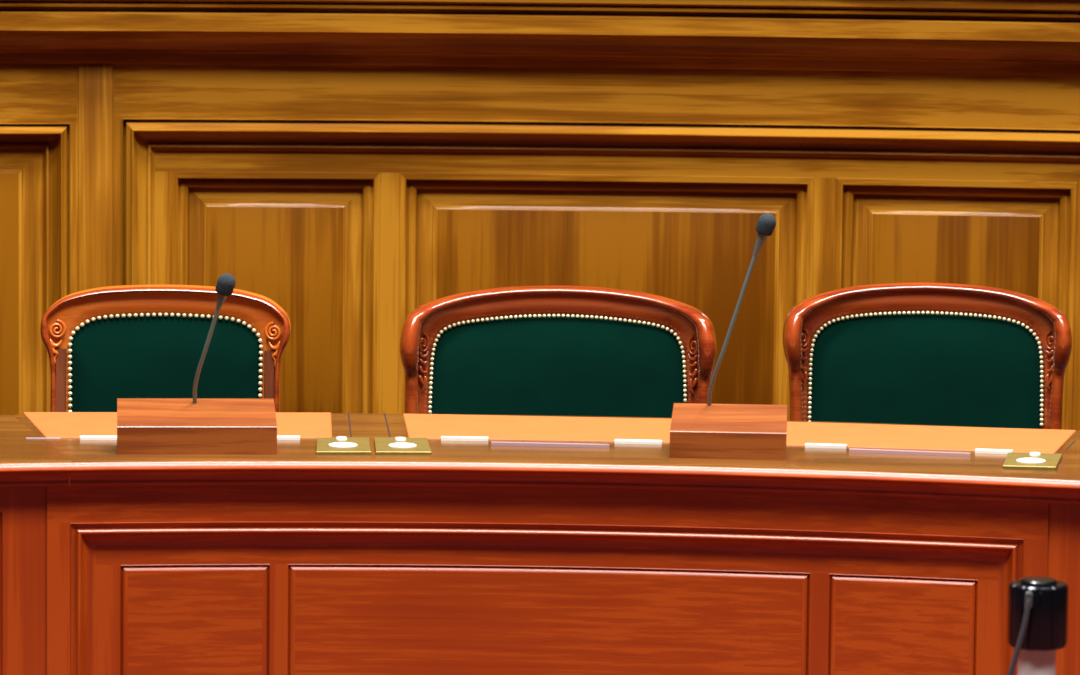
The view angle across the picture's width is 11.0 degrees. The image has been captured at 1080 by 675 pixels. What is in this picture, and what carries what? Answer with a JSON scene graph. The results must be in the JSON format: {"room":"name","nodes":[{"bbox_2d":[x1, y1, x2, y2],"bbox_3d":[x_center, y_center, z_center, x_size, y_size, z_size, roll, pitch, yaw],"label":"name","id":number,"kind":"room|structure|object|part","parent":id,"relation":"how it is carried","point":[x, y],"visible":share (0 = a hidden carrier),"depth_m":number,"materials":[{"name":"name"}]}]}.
{"room":"courtroom","nodes":[
{"label":"courtroom","id":0,"kind":"room"},
{"bbox_2d":[0,63,1079,551],"bbox_3d":[0.002,-0.214,13.561,5.159,1.865,0.342,1,7,0],"label":"wall","id":1,"kind":"structure","parent":0,"point":[352,199],"depth_m":13.65,"materials":[{"name":"brown wood"}]},
{"bbox_3d":[-1.792,0.009,13.578,1.174,0.929,0.020,0,7,-9],"label":"raised panel","id":2,"kind":"part","parent":1,"relation":"part of","materials":[{"name":"brown wood"}]},
{"bbox_3d":[-1.788,0.013,13.551,1.304,1.060,0.074,0,7,-9],"label":"bolection moulding","id":3,"kind":"part","parent":1,"relation":"part of","materials":[{"name":"brown wood"}]},
{"bbox_3d":[-0.648,-0.029,13.732,0.418,0.670,0.017,0,7,-3],"label":"raised panel","id":4,"kind":"part","parent":1,"relation":"part of","materials":[{"name":"brown wood"}]},
{"bbox_3d":[-0.647,-0.027,13.717,0.509,0.762,0.046,0,7,-3],"label":"panel moulding","id":5,"kind":"part","parent":1,"relation":"part of","materials":[{"name":"brown wood"}]},
{"bbox_2d":[0,0,1079,74],"bbox_3d":[0.008,-0.758,13.387,5.159,0.260,0.447,1,7,0],"label":"crown molding","id":6,"kind":"structure","parent":1,"relation":"attached to","point":[944,36],"depth_m":13.49,"materials":[{"name":"brown wood"}]},
{"bbox_3d":[0.160,-0.022,13.745,0.921,0.670,0.023,1,7,1],"label":"raised panel","id":7,"kind":"part","parent":1,"relation":"part of","materials":[{"name":"brown wood"}]},
{"bbox_3d":[0.159,-0.020,13.730,1.010,0.762,0.054,1,7,1],"label":"panel moulding","id":8,"kind":"part","parent":1,"relation":"part of","materials":[{"name":"brown wood"}]},
{"bbox_3d":[1.011,-0.008,13.706,0.494,0.670,0.018,1,7,5],"label":"raised panel","id":9,"kind":"part","parent":1,"relation":"part of","materials":[{"name":"brown wood"}]},
{"bbox_3d":[1.010,-0.007,13.692,0.585,0.762,0.046,1,7,5],"label":"panel moulding","id":10,"kind":"part","parent":1,"relation":"part of","materials":[{"name":"brown wood"}]},
{"label":"floor","id":11,"kind":"structure","parent":0,"visible":0},
{"bbox_2d":[0,415,72,674],"bbox_3d":[-1.762,0.608,11.235,1.564,0.781,0.735,-2,8,-17],"label":"curved desk","id":12,"kind":"object","parent":11,"relation":"on","point":[28,467],"visible":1,"depth_m":11.13,"materials":[{"name":"brown wood"}]},
{"bbox_3d":[-1.630,0.296,10.907,1.453,0.036,0.093,-2,8,-17],"label":"under edge moulding","id":13,"kind":"part","parent":12,"relation":"part of","materials":[{"name":"brown wood"}]},
{"bbox_2d":[40,284,290,521],"bbox_3d":[-0.810,0.413,11.969,0.537,1.008,0.444,1,7,0],"label":"armchair","id":14,"kind":"object","parent":11,"relation":"on","point":[103,345],"visible":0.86,"depth_m":12.08,"materials":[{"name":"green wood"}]},
{"bbox_3d":[-0.808,0.147,12.081,0.537,0.507,0.099,1,7,0],"label":"crest rail","id":15,"kind":"part","parent":14,"relation":"part of","materials":[{"name":"brown wood"}]},
{"bbox_2d":[12,412,1079,674],"bbox_3d":[0.006,0.597,11.442,2.230,0.787,0.815,1,7,0],"label":"curved desk","id":16,"kind":"object","parent":11,"relation":"on","point":[497,550],"visible":0.94,"depth_m":11.18,"materials":[{"name":"brown wood"}]},
{"bbox_3d":[-0.689,0.627,11.204,0.299,0.352,0.015,0,7,-6],"label":"raised panel","id":17,"kind":"part","parent":16,"relation":"part of","materials":[{"name":"brown wood"}]},
{"bbox_2d":[117,274,276,454],"bbox_3d":[-0.686,0.048,11.214,0.318,0.360,0.125,0,7,-4],"label":"desk microphone","id":18,"kind":"object","parent":16,"relation":"on","point":[145,426],"visible":1,"depth_m":11.18,"materials":[{"name":"brown wood"}]},
{"bbox_2d":[316,436,370,454],"bbox_3d":[-0.396,0.216,11.287,0.109,0.014,0.200,0,7,-3],"label":"brass plate","id":19,"kind":"object","parent":16,"relation":"on","point":[340,445],"visible":1,"depth_m":11.25,"materials":[{"name":"gold metal"}]},
{"bbox_2d":[374,437,430,454],"bbox_3d":[-0.277,0.216,11.293,0.111,0.014,0.199,0,7,-3],"label":"brass plate","id":20,"kind":"object","parent":16,"relation":"on","point":[383,445],"visible":1,"depth_m":11.26,"materials":[{"name":"gold metal"}]},
{"bbox_3d":[0.011,0.647,11.189,1.792,0.449,0.081,1,7,2],"label":"panel rail","id":21,"kind":"part","parent":16,"relation":"part of","materials":[{"name":"brown wood"}]},
{"bbox_3d":[0.010,0.649,11.174,1.888,0.551,0.112,1,7,2],"label":"panel moulding","id":22,"kind":"part","parent":16,"relation":"part of","materials":[{"name":"brown wood"}]},
{"bbox_3d":[0.016,0.288,11.105,1.900,0.036,0.131,1,7,2],"label":"under edge moulding","id":23,"kind":"part","parent":16,"relation":"part of","materials":[{"name":"brown wood"}]},
{"bbox_3d":[0.016,0.633,11.214,1.043,0.352,0.039,1,7,2],"label":"raised panel","id":24,"kind":"part","parent":16,"relation":"part of","materials":[{"name":"brown wood"}]},
{"bbox_2d":[670,214,786,459],"bbox_3d":[0.381,-0.007,11.229,0.232,0.488,0.127,1,7,3],"label":"desk microphone","id":25,"kind":"object","parent":16,"relation":"on","point":[697,430],"visible":1,"depth_m":11.20,"materials":[{"name":"brown wood"}]},
{"bbox_3d":[0.720,0.649,11.149,0.297,0.352,0.015,2,7,10],"label":"raised panel","id":26,"kind":"part","parent":16,"relation":"part of","materials":[{"name":"brown wood"}]},
{"bbox_2d":[1003,452,1061,470],"bbox_3d":[0.982,0.244,11.180,0.109,0.014,0.189,2,7,8],"label":"brass plate","id":27,"kind":"object","parent":16,"relation":"on","point":[1032,460],"visible":1,"depth_m":11.14,"materials":[{"name":"gold metal"}]},
{"bbox_2d":[400,285,716,567],"bbox_3d":[0.035,0.417,11.989,0.680,1.013,0.444,1,7,0],"label":"armchair","id":28,"kind":"object","parent":11,"relation":"on","point":[555,350],"visible":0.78,"depth_m":12.09,"materials":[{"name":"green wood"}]},
{"bbox_3d":[0.038,0.150,12.094,0.680,0.511,0.169,1,7,0],"label":"frame","id":29,"kind":"part","parent":28,"relation":"part of","materials":[{"name":"brown wood"}]},
{"bbox_3d":[0.038,0.154,12.071,0.680,0.513,0.156,1,7,0],"label":"crest rail","id":30,"kind":"part","parent":28,"relation":"part of","materials":[{"name":"brown wood"}]},
{"bbox_2d":[781,282,1071,560],"bbox_3d":[0.826,0.419,11.969,0.618,1.030,0.446,1,7,0],"label":"armchair","id":31,"kind":"object","parent":11,"relation":"on","point":[915,353],"visible":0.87,"depth_m":12.07,"materials":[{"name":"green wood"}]},
{"bbox_3d":[0.828,0.152,12.078,0.618,0.528,0.162,1,7,0],"label":"frame","id":32,"kind":"part","parent":31,"relation":"part of","materials":[{"name":"brown wood"}]},
{"bbox_3d":[0.828,0.156,12.056,0.618,0.530,0.148,1,7,0],"label":"crest rail","id":33,"kind":"part","parent":31,"relation":"part of","materials":[{"name":"brown wood"}]},
{"bbox_2d":[1007,576,1068,674],"bbox_3d":[0.874,0.806,9.928,0.340,0.770,0.340,1,7,0],"label":"barrier post","id":34,"kind":"object","parent":11,"relation":"on","point":[1037,605],"visible":1,"depth_m":9.85,"materials":[{"name":"black plastic"}]},
{"bbox_3d":[0.820,0.606,9.839,0.082,0.316,0.022,1,7,0],"label":"rod","id":35,"kind":"part","parent":34,"relation":"part of","materials":[{"name":"grey metal"}]},
{"bbox_2d":[1026,433,1079,674],"bbox_3d":[1.576,0.648,11.192,1.194,0.781,0.710,3,8,19],"label":"curved desk","id":36,"kind":"object","parent":11,"relation":"on","point":[1060,488],"visible":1,"depth_m":11.05,"materials":[{"name":"brown wood"}]},
{"bbox_3d":[1.468,0.335,10.859,1.072,0.036,0.069,3,8,19],"label":"under edge moulding","id":37,"kind":"part","parent":36,"relation":"part of","materials":[{"name":"brown wood"}]}
]}

